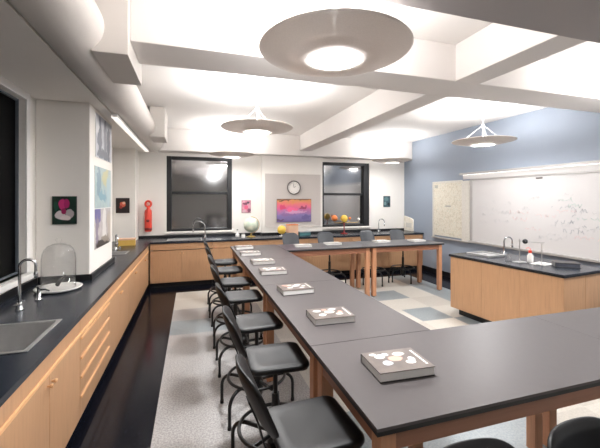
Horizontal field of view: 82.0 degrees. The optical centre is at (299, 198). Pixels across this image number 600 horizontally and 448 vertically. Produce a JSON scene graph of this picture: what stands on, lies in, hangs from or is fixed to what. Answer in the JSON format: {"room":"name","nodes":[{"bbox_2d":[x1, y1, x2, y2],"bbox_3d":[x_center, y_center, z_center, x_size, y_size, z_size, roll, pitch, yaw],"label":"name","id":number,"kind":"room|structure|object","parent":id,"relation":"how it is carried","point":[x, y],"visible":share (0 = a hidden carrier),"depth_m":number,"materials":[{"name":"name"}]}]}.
{"room":"science classroom","nodes":[
{"label":"science classroom","id":0,"kind":"room"},
{"bbox_2d":[0,85,112,294],"bbox_3d":[-2.066,0.095,1.161,0.250,3.330,12.650,0,0,-17],"label":"wall","id":1,"kind":"structure","parent":0,"point":[21,100],"depth_m":3.25,"materials":[{"name":"paint"}]},
{"bbox_2d":[0,75,33,293],"bbox_3d":[-2.311,-0.125,2.143,0.270,1.750,2.410,0,0,-17],"label":"window","id":2,"kind":"structure","parent":1,"relation":"in","point":[9,104],"depth_m":3.13,"materials":[{"name":"black glass"}]},
{"bbox_2d":[0,257,114,303],"bbox_3d":[-2.394,0.819,3.480,0.506,0.062,6.372,0,0,-17],"label":"trim","id":3,"kind":"structure","parent":1,"relation":"attached to","point":[13,292],"depth_m":3.49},
{"bbox_2d":[52,196,76,223],"bbox_3d":[-2.407,0.120,3.530,0.215,0.285,0.021,0,0,-17],"label":"flower picture","id":4,"kind":"object","parent":1,"relation":"attached to","point":[64,208],"visible":1,"depth_m":3.52},
{"bbox_2d":[0,0,143,151],"bbox_3d":[-1.664,-1.235,1.287,0.593,0.470,12.650,0,0,-17],"label":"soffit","id":5,"kind":"structure","parent":1,"relation":"attached to","point":[27,61],"depth_m":2.69,"materials":[{"name":"paint"}]},
{"bbox_2d":[36,99,111,282],"bbox_3d":[-2.584,0.380,4.037,0.480,2.760,1.050,0,0,-17],"label":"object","id":6,"kind":"structure","parent":1,"relation":"attached to","point":[66,159],"depth_m":3.54,"materials":[{"name":"paint"}]},
{"bbox_2d":[94,207,110,249],"bbox_3d":[-2.359,0.340,4.134,0.005,0.450,0.770,0,0,-17],"label":"poster","id":7,"kind":"object","parent":1,"relation":"attached to","point":[102,216],"visible":1,"depth_m":4.09,"materials":[{"name":"paper"}]},
{"bbox_2d":[94,165,110,208],"bbox_3d":[-2.362,-0.125,4.144,0.005,0.480,0.785,0,0,-17],"label":"poster","id":8,"kind":"object","parent":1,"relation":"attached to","point":[102,176],"visible":1,"depth_m":4.09,"materials":[{"name":"paper"}]},
{"bbox_2d":[95,112,110,162],"bbox_3d":[-2.373,-0.710,4.177,0.005,0.495,0.785,0,0,-17],"label":"poster","id":9,"kind":"object","parent":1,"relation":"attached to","point":[102,128],"visible":1,"depth_m":4.09,"materials":[{"name":"paper"}]},
{"bbox_2d":[116,198,129,212],"bbox_3d":[-3.528,0.140,6.867,0.245,0.300,0.021,0,0,-17],"label":"flower picture","id":10,"kind":"object","parent":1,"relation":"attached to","point":[122,204],"visible":1,"depth_m":6.86},
{"bbox_2d":[138,152,403,279],"bbox_3d":[-0.548,0.095,8.395,7.470,3.330,0.250,0,0,-17],"label":"wall","id":11,"kind":"structure","parent":0,"point":[385,179],"depth_m":8.02,"materials":[{"name":"paint"}]},
{"bbox_2d":[113,148,137,240],"bbox_3d":[-3.576,0.380,7.090,0.410,2.760,0.430,0,0,-17],"label":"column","id":12,"kind":"structure","parent":11,"relation":"attached to","point":[125,161],"depth_m":6.89,"materials":[{"name":"paint"}]},
{"bbox_2d":[144,200,151,231],"bbox_3d":[-3.222,0.366,7.330,0.154,0.668,0.176,0,0,-17],"label":"fire extinguisher","id":13,"kind":"object","parent":11,"relation":"attached to","point":[148,212],"visible":1,"depth_m":7.27,"materials":[{"name":"red metal"}]},
{"bbox_2d":[165,156,233,233],"bbox_3d":[-2.251,-0.080,7.778,1.470,1.700,0.190,0,0,-17],"label":"window","id":14,"kind":"structure","parent":11,"relation":"in","point":[198,188],"depth_m":7.81,"materials":[{"name":"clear glass"}]},
{"bbox_2d":[242,200,250,212],"bbox_3d":[-1.252,0.185,8.034,0.215,0.290,0.013,0,0,-17],"label":"picture","id":15,"kind":"object","parent":11,"relation":"attached to","point":[246,204],"visible":1,"depth_m":8.03},
{"bbox_2d":[139,228,403,237],"bbox_3d":[-0.289,0.824,8.259,6.553,0.052,0.156,0,0,-17],"label":"trim","id":16,"kind":"structure","parent":11,"relation":"attached to","point":[356,230],"depth_m":8.01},
{"bbox_2d":[143,128,411,159],"bbox_3d":[-0.209,-1.235,8.181,6.450,0.470,0.360,0,0,-17],"label":"beam","id":17,"kind":"structure","parent":11,"relation":"attached to","point":[191,141],"depth_m":7.87,"materials":[{"name":"paint"}]},
{"bbox_2d":[261,156,321,232],"bbox_3d":[-0.181,0.380,8.310,1.500,2.760,0.130,0,0,-17],"label":"pillar","id":18,"kind":"structure","parent":11,"relation":"attached to","point":[269,164],"depth_m":8.21,"materials":[{"name":"paint"}]},
{"bbox_2d":[264,173,320,226],"bbox_3d":[-0.158,0.040,8.237,1.400,1.260,0.021,0,0,-17],"label":"panel","id":19,"kind":"object","parent":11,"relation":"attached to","point":[275,184],"visible":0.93,"depth_m":8.19,"materials":[{"name":"paint"}]},
{"bbox_2d":[277,199,310,221],"bbox_3d":[-0.138,0.285,8.223,0.855,0.550,0.013,0,0,-17],"label":"landscape picture","id":20,"kind":"object","parent":19,"relation":"attached to","point":[288,210],"visible":1,"depth_m":8.21},
{"bbox_2d":[287,181,300,194],"bbox_3d":[-0.144,-0.260,8.208,0.336,0.336,0.038,0,0,-17],"label":"wall clock","id":21,"kind":"object","parent":19,"relation":"attached to","point":[293,187],"visible":1,"depth_m":8.21,"materials":[{"name":"plastic"}]},
{"bbox_2d":[322,162,370,228],"bbox_3d":[1.167,-0.077,8.848,1.375,1.675,0.190,0,0,-17],"label":"window","id":22,"kind":"structure","parent":11,"relation":"in","point":[345,186],"depth_m":8.89,"materials":[{"name":"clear glass"}]},
{"bbox_2d":[383,196,389,206],"bbox_3d":[2.303,0.080,9.147,0.200,0.290,0.013,0,0,-17],"label":"picture","id":23,"kind":"object","parent":11,"relation":"attached to","point":[386,199],"visible":1,"depth_m":9.14},
{"bbox_2d":[65,269,599,447],"bbox_3d":[1.379,1.860,2.239,7.470,0.200,13.150,0,0,-17],"label":"floor","id":24,"kind":"structure","parent":0,"point":[159,387],"depth_m":3.34,"materials":[{"name":"beige tile"}]},
{"bbox_2d":[0,321,81,447],"bbox_3d":[-1.746,1.325,1.946,0.630,0.870,1.156,0,0,-17],"label":"base cabinet","id":25,"kind":"object","parent":24,"relation":"on","point":[44,411],"visible":0.95,"depth_m":2.02,"materials":[{"name":"brown wood"}]},
{"bbox_2d":[80,289,109,417],"bbox_3d":[-2.068,1.323,2.946,0.612,0.874,0.936,0,0,-17],"label":"base cabinet","id":26,"kind":"object","parent":24,"relation":"on","point":[94,326],"visible":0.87,"depth_m":2.94,"materials":[{"name":"brown wood"}]},
{"bbox_2d":[108,269,128,360],"bbox_3d":[-2.368,1.323,3.931,0.630,0.874,1.116,0,0,-17],"label":"base cabinet","id":27,"kind":"object","parent":24,"relation":"on","point":[118,292],"visible":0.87,"depth_m":3.88,"materials":[{"name":"brown wood"}]},
{"bbox_2d":[0,243,149,406],"bbox_3d":[-2.290,0.868,3.512,0.723,0.035,6.372,0,0,-17],"label":"countertop","id":28,"kind":"structure","parent":27,"relation":"on","point":[72,306],"depth_m":2.60,"materials":[{"name":"stone"}]},
{"bbox_2d":[13,258,37,310],"bbox_3d":[-2.102,0.655,2.652,0.145,0.390,0.154,0,0,-29],"label":"faucet","id":29,"kind":"object","parent":28,"relation":"on","point":[19,306],"visible":1,"depth_m":2.63,"materials":[{"name":"silver metal"}]},
{"bbox_2d":[0,319,61,354],"bbox_3d":[-1.801,0.942,2.098,0.451,0.197,0.536,0,0,-17],"label":"sink","id":30,"kind":"object","parent":28,"relation":"in","point":[14,338],"visible":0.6,"depth_m":2.32,"materials":[{"name":"silver metal"}]},
{"bbox_2d":[34,285,49,300],"bbox_3d":[-2.162,0.791,2.897,0.111,0.118,0.056,0,0,-17],"label":"tap","id":31,"kind":"object","parent":28,"relation":"on","point":[39,290],"visible":1,"depth_m":2.88,"materials":[{"name":"silver metal"}]},
{"bbox_2d":[33,282,82,293],"bbox_3d":[-2.248,0.835,3.215,0.384,0.030,0.384,0,0,-17],"label":"plate","id":32,"kind":"object","parent":28,"relation":"on","point":[64,286],"visible":0.87,"depth_m":3.23,"materials":[{"name":"white ceramic"}]},
{"bbox_3d":[-2.248,0.600,3.215,0.274,0.463,0.274,0,0,-17],"label":"jar","id":33,"kind":"object","parent":32,"relation":"on","visible":0},
{"bbox_2d":[55,275,65,285],"bbox_3d":[-2.235,0.765,3.217,0.116,0.118,0.040,0,0,27],"label":"stopcock","id":34,"kind":"object","parent":33,"relation":"in","point":[59,281],"visible":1,"depth_m":3.20,"materials":[{"name":"silver metal"}]},
{"bbox_2d":[114,234,120,250],"bbox_3d":[-2.971,0.711,5.585,0.154,0.279,0.194,0,0,-37],"label":"faucet","id":35,"kind":"object","parent":28,"relation":"on","point":[115,248],"visible":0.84,"depth_m":5.62,"materials":[{"name":"silver metal"}]},
{"bbox_2d":[112,251,128,254],"bbox_3d":[-2.840,0.906,5.356,0.302,0.127,0.342,0,0,-17],"label":"sink","id":36,"kind":"object","parent":28,"relation":"in","point":[113,252],"visible":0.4,"depth_m":5.49,"materials":[{"name":"silver metal"}]},
{"bbox_2d":[118,238,135,245],"bbox_3d":[-3.149,0.787,6.276,0.290,0.125,0.190,0,0,-22],"label":"storage box","id":37,"kind":"object","parent":28,"relation":"on","point":[121,241],"visible":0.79,"depth_m":6.20,"materials":[{"name":"yellow cardboard"}]},
{"bbox_2d":[128,256,140,322],"bbox_3d":[-2.505,1.325,5.041,0.230,0.870,1.076,0,0,-17],"label":"base cabinet","id":38,"kind":"object","parent":24,"relation":"on","point":[134,269],"visible":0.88,"depth_m":4.94,"materials":[{"name":"brown wood"}]},
{"bbox_2d":[140,247,148,299],"bbox_3d":[-3.022,1.325,6.021,0.630,0.870,1.096,0,0,-17],"label":"base cabinet","id":39,"kind":"object","parent":24,"relation":"on","point":[144,256],"visible":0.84,"depth_m":5.96,"materials":[{"name":"brown wood"}]},
{"bbox_2d":[150,242,211,287],"bbox_3d":[-2.457,1.325,7.210,1.176,0.870,0.790,0,0,-17],"label":"base cabinet","id":40,"kind":"object","parent":24,"relation":"on","point":[169,266],"visible":0.98,"depth_m":6.86,"materials":[{"name":"brown wood"}]},
{"bbox_2d":[204,241,241,310],"bbox_3d":[-1.242,1.227,5.618,0.640,1.065,0.611,0,0,37],"label":"stool","id":41,"kind":"object","parent":24,"relation":"on","point":[219,262],"visible":0.45,"depth_m":5.59,"materials":[{"name":"black plastic"}]},
{"bbox_2d":[205,247,251,326],"bbox_3d":[-1.053,1.227,5.011,0.611,1.065,0.640,0,0,17],"label":"stool","id":42,"kind":"object","parent":24,"relation":"on","point":[228,270],"visible":0.41,"depth_m":4.90,"materials":[{"name":"black plastic"}]},
{"bbox_2d":[207,254,261,348],"bbox_3d":[-0.831,1.227,4.308,0.611,1.065,0.640,0,0,22],"label":"stool","id":43,"kind":"object","parent":24,"relation":"on","point":[231,282],"visible":0.51,"depth_m":4.26,"materials":[{"name":"black plastic"}]},
{"bbox_2d":[210,265,262,377],"bbox_3d":[-0.620,1.227,3.633,0.640,1.065,0.611,0,0,37],"label":"stool","id":44,"kind":"object","parent":24,"relation":"on","point":[252,295],"visible":0.62,"depth_m":3.58,"materials":[{"name":"black plastic"}]},
{"bbox_2d":[211,240,267,283],"bbox_3d":[-1.343,1.323,7.559,1.151,0.874,0.790,0,0,-17],"label":"base cabinet","id":45,"kind":"object","parent":24,"relation":"on","point":[220,250],"visible":0.24,"depth_m":7.13,"materials":[{"name":"brown wood"}]},
{"bbox_2d":[112,230,423,243],"bbox_3d":[-0.387,0.868,7.880,6.966,0.035,0.821,0,0,-17],"label":"countertop","id":46,"kind":"structure","parent":45,"relation":"on","point":[406,232],"depth_m":7.52,"materials":[{"name":"stone"}]},
{"bbox_2d":[167,237,201,249],"bbox_3d":[-2.394,0.936,7.162,0.686,0.187,0.416,0,0,-17],"label":"sink","id":47,"kind":"object","parent":46,"relation":"in","point":[170,239],"visible":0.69,"depth_m":7.29,"materials":[{"name":"silver metal"}]},
{"bbox_2d":[192,221,205,238],"bbox_3d":[-2.132,0.665,7.317,0.286,0.370,0.154,0,0,-17],"label":"faucet","id":48,"kind":"object","parent":46,"relation":"on","point":[197,221],"visible":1,"depth_m":7.32,"materials":[{"name":"silver metal"}]},
{"bbox_2d":[244,216,258,236],"bbox_3d":[-1.083,0.624,7.645,0.330,0.452,0.330,0,0,15],"label":"globe","id":49,"kind":"object","parent":46,"relation":"on","point":[251,224],"visible":1,"depth_m":7.54,"materials":[{"name":"white plastic"}]},
{"bbox_2d":[277,225,285,235],"bbox_3d":[-0.414,0.729,7.782,0.196,0.243,0.196,0,0,-17],"label":"model","id":50,"kind":"object","parent":46,"relation":"on","point":[281,229],"visible":0.93,"depth_m":7.71},
{"bbox_2d":[286,224,297,234],"bbox_3d":[-0.180,0.719,7.907,0.244,0.262,0.164,0,0,-23],"label":"box","id":51,"kind":"object","parent":46,"relation":"on","point":[290,228],"visible":0.84,"depth_m":7.84,"materials":[{"name":"orange plastic"}]},
{"bbox_2d":[298,231,310,235],"bbox_3d":[0.096,0.805,7.994,0.270,0.090,0.170,0,0,-17],"label":"box","id":52,"kind":"object","parent":46,"relation":"on","point":[300,233],"visible":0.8,"depth_m":7.93,"materials":[{"name":"teal plastic"}]},
{"bbox_2d":[331,215,359,233],"bbox_3d":[1.119,0.623,8.342,0.751,0.455,0.194,0,0,-17],"label":"orrery","id":53,"kind":"object","parent":46,"relation":"on","point":[344,218],"visible":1,"depth_m":8.27,"materials":[{"name":"yellow plastic"}]},
{"bbox_2d":[215,283,293,430],"bbox_3d":[-0.393,1.227,2.901,0.611,1.065,0.640,0,0,15],"label":"stool","id":54,"kind":"object","parent":24,"relation":"on","point":[258,322],"visible":0.61,"depth_m":2.82,"materials":[{"name":"black plastic"}]},
{"bbox_2d":[230,244,296,289],"bbox_3d":[-0.631,1.305,5.571,0.822,0.910,1.447,0,0,-17],"label":"lab table","id":55,"kind":"object","parent":24,"relation":"on","point":[267,251],"visible":0.26,"depth_m":5.43,"materials":[{"name":"grey laminate"}]},
{"bbox_2d":[234,245,253,249],"bbox_3d":[-0.952,0.827,5.853,0.290,0.047,0.215,0,0,-19],"label":"open textbook","id":56,"kind":"object","parent":55,"relation":"on","point":[237,247],"visible":1,"depth_m":5.78,"materials":[{"name":"paper"}]},
{"bbox_2d":[240,250,260,255],"bbox_3d":[-0.752,0.827,5.213,0.290,0.047,0.215,0,0,-16],"label":"open textbook","id":57,"kind":"object","parent":55,"relation":"on","point":[254,252],"visible":1,"depth_m":5.14,"materials":[{"name":"paper"}]},
{"bbox_2d":[222,305,309,447],"bbox_3d":[-0.179,1.227,2.221,0.640,1.065,0.611,0,0,39],"label":"stool","id":58,"kind":"object","parent":24,"relation":"on","point":[274,359],"visible":0.66,"depth_m":2.20,"materials":[{"name":"black plastic"}]},
{"bbox_2d":[268,238,311,263],"bbox_3d":[-0.299,1.323,7.823,0.991,0.874,0.670,0,0,-17],"label":"base cabinet","id":59,"kind":"object","parent":24,"relation":"on","point":[308,259],"visible":0.1,"depth_m":7.61,"materials":[{"name":"brown wood"}]},
{"bbox_2d":[242,257,338,344],"bbox_3d":[-0.197,1.305,4.187,0.822,0.910,1.447,0,0,-17],"label":"lab table","id":60,"kind":"object","parent":24,"relation":"on","point":[299,270],"visible":0.29,"depth_m":3.91,"materials":[{"name":"grey laminate"}]},
{"bbox_2d":[250,258,274,264],"bbox_3d":[-0.491,0.827,4.530,0.290,0.047,0.215,0,0,-18],"label":"open textbook","id":61,"kind":"object","parent":60,"relation":"on","point":[261,261],"visible":1,"depth_m":4.46,"materials":[{"name":"paper"}]},
{"bbox_2d":[259,267,286,275],"bbox_3d":[-0.310,0.827,3.937,0.290,0.047,0.215,0,0,-15],"label":"open textbook","id":62,"kind":"object","parent":60,"relation":"on","point":[264,271],"visible":1,"depth_m":3.86,"materials":[{"name":"paper"}]},
{"bbox_2d":[282,233,298,243],"bbox_3d":[-0.087,1.227,6.727,0.640,1.065,0.611,0,0,15],"label":"stool","id":63,"kind":"object","parent":24,"relation":"on","point":[288,238],"visible":0.23,"depth_m":6.94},
{"bbox_2d":[235,354,364,447],"bbox_3d":[0.035,1.227,1.542,0.640,1.065,0.611,0,0,34],"label":"stool","id":64,"kind":"object","parent":24,"relation":"on","point":[321,421],"visible":1,"depth_m":1.51,"materials":[{"name":"black plastic"}]},
{"bbox_2d":[277,241,371,295],"bbox_3d":[0.421,1.305,6.241,1.574,0.910,0.737,0,0,-17],"label":"lab table","id":65,"kind":"object","parent":24,"relation":"on","point":[317,249],"visible":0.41,"depth_m":6.11,"materials":[{"name":"grey laminate"}]},
{"bbox_2d":[294,244,311,246],"bbox_3d":[0.052,0.834,6.125,0.290,0.033,0.215,0,0,-11],"label":"open textbook","id":66,"kind":"object","parent":65,"relation":"on","point":[295,245],"visible":1,"depth_m":6.04,"materials":[{"name":"paper"}]},
{"bbox_2d":[323,242,341,244],"bbox_3d":[0.605,0.834,6.403,0.290,0.033,0.215,0,0,-15],"label":"open textbook","id":67,"kind":"object","parent":65,"relation":"on","point":[325,243],"visible":1,"depth_m":6.33,"materials":[{"name":"paper"}]},
{"bbox_2d":[317,232,345,282],"bbox_3d":[0.603,1.227,6.941,0.640,1.065,0.611,0,0,22],"label":"stool","id":68,"kind":"object","parent":24,"relation":"on","point":[322,237],"visible":0.51,"depth_m":7.13,"materials":[{"name":"grey plastic"}]},
{"bbox_2d":[312,237,352,274],"bbox_3d":[0.653,1.323,8.121,0.996,0.874,0.670,0,0,-17],"label":"base cabinet","id":69,"kind":"object","parent":24,"relation":"on","point":[341,262],"visible":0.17,"depth_m":7.86,"materials":[{"name":"brown wood"}]},
{"bbox_2d":[262,280,429,447],"bbox_3d":[0.236,1.305,2.804,0.822,0.910,1.447,0,0,-17],"label":"lab table","id":70,"kind":"object","parent":24,"relation":"on","point":[373,318],"visible":0.59,"depth_m":2.48,"materials":[{"name":"grey laminate"}]},
{"bbox_2d":[277,283,313,295],"bbox_3d":[-0.043,0.827,3.151,0.290,0.047,0.215,0,0,-19],"label":"closed book","id":71,"kind":"object","parent":70,"relation":"on","point":[297,288],"visible":1,"depth_m":3.08,"materials":[{"name":"paper"}]},
{"bbox_2d":[306,306,354,325],"bbox_3d":[0.212,0.827,2.435,0.290,0.047,0.215,0,0,-15],"label":"book","id":72,"kind":"object","parent":70,"relation":"on","point":[330,315],"visible":1,"depth_m":2.37,"materials":[{"name":"paper"}]},
{"bbox_2d":[353,236,388,273],"bbox_3d":[1.565,1.323,8.469,0.946,0.874,0.790,0,0,-17],"label":"base cabinet","id":73,"kind":"object","parent":24,"relation":"on","point":[382,258],"visible":0.22,"depth_m":8.18,"materials":[{"name":"brown wood"}]},
{"bbox_2d":[360,230,388,286],"bbox_3d":[1.511,1.227,7.225,0.611,1.065,0.640,0,0,34],"label":"stool","id":74,"kind":"object","parent":24,"relation":"on","point":[365,235],"visible":0.43,"depth_m":7.41,"materials":[{"name":"grey plastic"}]},
{"bbox_2d":[354,239,443,296],"bbox_3d":[1.911,1.305,6.707,1.542,0.910,0.737,0,0,-17],"label":"lab table","id":75,"kind":"object","parent":24,"relation":"on","point":[403,244],"visible":0.83,"depth_m":6.54,"materials":[{"name":"grey laminate"}]},
{"bbox_2d":[372,240,389,242],"bbox_3d":[1.582,0.834,6.730,0.290,0.033,0.215,0,0,-19],"label":"open textbook","id":76,"kind":"object","parent":75,"relation":"on","point":[375,241],"visible":1,"depth_m":6.66,"materials":[{"name":"paper"}]},
{"bbox_2d":[407,239,425,241],"bbox_3d":[2.315,0.834,6.865,0.290,0.033,0.215,0,0,-23],"label":"open textbook","id":77,"kind":"object","parent":75,"relation":"on","point":[410,240],"visible":1,"depth_m":6.81,"materials":[{"name":"paper"}]},
{"bbox_2d":[389,229,416,283],"bbox_3d":[2.191,1.227,7.440,0.611,1.065,0.640,0,0,41],"label":"stool","id":78,"kind":"object","parent":24,"relation":"on","point":[396,234],"visible":0.73,"depth_m":7.58,"materials":[{"name":"grey plastic"}]},
{"bbox_2d":[387,234,422,270],"bbox_3d":[2.477,1.323,8.755,0.956,0.874,0.790,0,0,-17],"label":"base cabinet","id":79,"kind":"object","parent":24,"relation":"on","point":[410,257],"visible":0.3,"depth_m":8.41,"materials":[{"name":"brown wood"}]},
{"bbox_2d":[311,316,599,447],"bbox_3d":[0.983,1.305,1.881,1.697,0.910,0.750,0,0,-17],"label":"lab table","id":80,"kind":"object","parent":24,"relation":"on","point":[495,372],"visible":0.96,"depth_m":1.65,"materials":[{"name":"grey laminate"}]},
{"bbox_2d":[361,347,434,383],"bbox_3d":[0.482,0.827,1.723,0.290,0.047,0.215,0,0,-14],"label":"book","id":81,"kind":"object","parent":80,"relation":"on","point":[394,365],"visible":1,"depth_m":1.67,"materials":[{"name":"paper"}]},
{"bbox_2d":[443,438,514,447],"bbox_3d":[0.573,1.227,0.695,0.640,1.065,0.611,0,0,22],"label":"stool","id":82,"kind":"object","parent":24,"relation":"on","point":[477,442],"visible":1,"depth_m":0.99,"materials":[{"name":"black plastic"}]},
{"bbox_2d":[449,250,599,322],"bbox_3d":[3.009,1.305,4.731,0.884,0.910,1.614,0,0,-23],"label":"island","id":83,"kind":"object","parent":24,"relation":"on","point":[483,289],"visible":0.68,"depth_m":4.39,"materials":[{"name":"brown wood"}]},
{"bbox_2d":[466,251,504,257],"bbox_3d":[2.774,0.835,5.165,0.340,0.030,0.380,0,0,-23],"label":"sink","id":84,"kind":"object","parent":83,"relation":"on","point":[476,253],"visible":1,"depth_m":5.17,"materials":[{"name":"silver metal"}]},
{"bbox_2d":[500,236,512,255],"bbox_3d":[3.081,0.706,5.119,0.164,0.289,0.154,0,0,0],"label":"faucet","id":85,"kind":"object","parent":83,"relation":"on","point":[503,251],"visible":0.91,"depth_m":5.11,"materials":[{"name":"silver metal"}]},
{"bbox_2d":[449,250,599,276],"bbox_3d":[3.009,0.857,4.731,0.884,0.014,1.614,0,0,-23],"label":"countertop","id":86,"kind":"structure","parent":83,"relation":"on","point":[506,260],"depth_m":4.38,"materials":[{"name":"stone"}]},
{"bbox_2d":[512,239,543,262],"bbox_3d":[2.965,0.692,4.493,0.157,0.317,0.328,0,0,-30],"label":"stand","id":87,"kind":"object","parent":83,"relation":"on","point":[525,241],"visible":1,"depth_m":4.54,"materials":[{"name":"silver metal"}]},
{"bbox_2d":[526,247,532,262],"bbox_3d":[3.063,0.751,4.599,0.081,0.199,0.072,0,0,42],"label":"wash bottle","id":88,"kind":"object","parent":83,"relation":"on","point":[530,255],"visible":1,"depth_m":4.58,"materials":[{"name":"white plastic"}]},
{"bbox_2d":[529,262,551,265],"bbox_3d":[3.144,0.848,4.484,0.240,0.004,0.180,0,0,-29],"label":"paper sheet","id":89,"kind":"object","parent":83,"relation":"on","point":[535,263],"visible":0.71,"depth_m":4.49,"materials":[{"name":"white paper"}]},
{"bbox_2d":[536,244,546,265],"bbox_3d":[3.089,0.714,4.409,0.100,0.272,0.080,0,0,-17],"label":"stand","id":90,"kind":"object","parent":83,"relation":"on","point":[540,264],"visible":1,"depth_m":4.41,"materials":[{"name":"silver metal"}]},
{"bbox_2d":[551,260,580,268],"bbox_3d":[3.331,0.822,4.322,0.260,0.056,0.200,0,0,25],"label":"binder","id":91,"kind":"object","parent":83,"relation":"on","point":[557,263],"visible":1,"depth_m":4.27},
{"bbox_2d":[534,307,599,446],"bbox_3d":[2.534,1.305,2.366,1.547,0.910,0.750,0,0,-17],"label":"lab table","id":92,"kind":"object","parent":24,"relation":"on","point":[585,321],"visible":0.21,"depth_m":2.42,"materials":[{"name":"grey laminate"}]},
{"bbox_2d":[547,416,599,447],"bbox_3d":[0.949,1.227,0.797,0.640,1.065,0.614,0,0,-19],"label":"stool","id":93,"kind":"object","parent":24,"relation":"on","point":[579,432],"visible":1,"depth_m":1.06,"materials":[{"name":"black plastic"}]},
{"bbox_2d":[136,0,599,141],"bbox_3d":[1.379,-1.570,2.239,7.470,0.200,13.150,0,0,-17],"label":"ceiling","id":94,"kind":"structure","parent":0,"point":[192,99],"depth_m":4.97,"materials":[{"name":"paint"}]},
{"bbox_2d":[7,0,166,150],"bbox_3d":[-2.038,-1.214,4.193,0.545,0.509,6.020,0,0,-17],"label":"air duct","id":95,"kind":"object","parent":94,"relation":"attached to","point":[92,37],"visible":0.91,"depth_m":2.37,"materials":[{"name":"metal"}]},
{"bbox_2d":[111,114,148,151],"bbox_3d":[-2.549,-0.935,5.332,0.060,0.046,3.000,0,0,-17],"label":"light bar","id":96,"kind":"object","parent":95,"relation":"attached to","point":[115,117],"visible":1,"depth_m":4.69,"materials":[{"name":"white plastic"}]},
{"bbox_2d":[209,141,254,157],"bbox_3d":[-1.392,-1.155,7.056,0.918,0.627,0.918,0,0,-17],"label":"pendant lamp","id":97,"kind":"object","parent":94,"relation":"hanging from","point":[226,154],"visible":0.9,"depth_m":6.83,"materials":[{"name":"white metal"}]},
{"bbox_2d":[220,82,292,134],"bbox_3d":[-0.547,-1.155,4.408,0.918,0.627,0.918,0,0,-17],"label":"pendant lamp","id":98,"kind":"object","parent":94,"relation":"hanging from","point":[257,126],"visible":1,"depth_m":4.22,"materials":[{"name":"white metal"}]},
{"bbox_2d":[246,130,267,133],"bbox_3d":[-0.547,-0.860,4.408,0.290,0.006,0.290,0,0,-17],"label":"diffuser","id":99,"kind":"object","parent":98,"relation":"attached to","point":[247,131],"depth_m":4.41,"materials":[{"name":"white"}]},
{"bbox_2d":[259,0,413,76],"bbox_3d":[0.211,-1.155,2.104,0.918,0.627,0.918,0,0,-17],"label":"pendant lamp","id":100,"kind":"object","parent":94,"relation":"hanging from","point":[316,43],"visible":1,"depth_m":1.92,"materials":[{"name":"metal"}]},
{"bbox_2d":[311,50,358,66],"bbox_3d":[0.211,-0.860,2.104,0.290,0.006,0.290,0,0,-17],"label":"diffuser","id":101,"kind":"object","parent":100,"relation":"attached to","point":[319,58],"depth_m":2.11,"materials":[{"name":"white"}]},
{"bbox_2d":[372,136,411,163],"bbox_3d":[2.167,-1.155,8.139,0.918,0.627,0.918,0,0,-17],"label":"pendant lamp","id":102,"kind":"object","parent":94,"relation":"hanging from","point":[380,160],"visible":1,"depth_m":7.93,"materials":[{"name":"white metal"}]},
{"bbox_2d":[451,104,516,146],"bbox_3d":[2.886,-1.155,5.441,0.918,0.627,0.918,0,0,-17],"label":"pendant lamp","id":103,"kind":"object","parent":94,"relation":"hanging from","point":[479,141],"visible":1,"depth_m":5.27,"materials":[{"name":"white metal"}]},
{"bbox_2d":[300,23,585,150],"bbox_3d":[1.052,-1.295,5.160,0.290,0.350,6.160,0,0,-17],"label":"ceiling beam","id":104,"kind":"structure","parent":0,"point":[496,50],"depth_m":3.16,"materials":[{"name":"paint"}]},
{"bbox_2d":[404,107,599,272],"bbox_3d":[4.824,0.095,3.318,0.250,3.330,12.650,0,0,-17],"label":"wall","id":105,"kind":"structure","parent":0,"point":[545,136],"depth_m":6.58,"materials":[{"name":"blue paint"}]},
{"bbox_2d":[130,0,599,112],"bbox_3d":[1.537,-1.295,3.541,5.890,0.350,0.440,0,0,-17],"label":"ceiling beam","id":106,"kind":"structure","parent":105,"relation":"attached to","point":[168,33],"depth_m":3.10,"materials":[{"name":"paint"}]},
{"bbox_2d":[404,216,413,230],"bbox_3d":[2.866,0.652,9.094,0.033,0.385,0.385,0,0,-17],"label":"panel","id":107,"kind":"object","parent":105,"relation":"attached to","point":[408,222],"visible":1,"depth_m":9.08,"materials":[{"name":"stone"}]},
{"bbox_2d":[422,265,450,277],"bbox_3d":[4.789,1.705,2.977,0.020,0.110,12.020,0,0,-17],"label":"baseboard","id":108,"kind":"structure","parent":105,"relation":"attached to","point":[430,269],"depth_m":8.13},
{"bbox_2d":[431,180,469,242],"bbox_3d":[3.309,0.265,7.637,0.059,1.310,1.140,0,0,-17],"label":"bulletin board","id":109,"kind":"object","parent":105,"relation":"attached to","point":[450,199],"visible":0.91,"depth_m":7.59,"materials":[{"name":"paper"}]},
{"bbox_2d":[378,0,599,42],"bbox_3d":[1.832,-1.230,1.663,6.450,0.480,0.980,0,0,-17],"label":"trim","id":110,"kind":"structure","parent":105,"relation":"attached to","point":[576,19],"depth_m":1.84,"materials":[{"name":"grey paint"}]},
{"bbox_2d":[459,160,599,178],"bbox_3d":[3.984,-0.466,5.397,0.109,0.128,3.920,0,0,-17],"label":"light","id":111,"kind":"object","parent":105,"relation":"attached to","point":[586,165],"visible":1,"depth_m":5.66,"materials":[{"name":"metal"}]},
{"bbox_2d":[468,170,599,262],"bbox_3d":[4.030,0.250,5.301,0.079,1.300,3.710,0,0,-17],"label":"whiteboard","id":112,"kind":"object","parent":105,"relation":"attached to","point":[561,211],"visible":1,"depth_m":5.65,"materials":[{"name":"plastic"}]},
{"bbox_2d":[468,240,599,262],"bbox_3d":[4.030,0.880,5.301,0.079,0.040,3.710,0,0,-17],"label":"tray","id":113,"kind":"object","parent":112,"relation":"on","point":[489,243],"depth_m":5.59,"materials":[{"name":"metal"}]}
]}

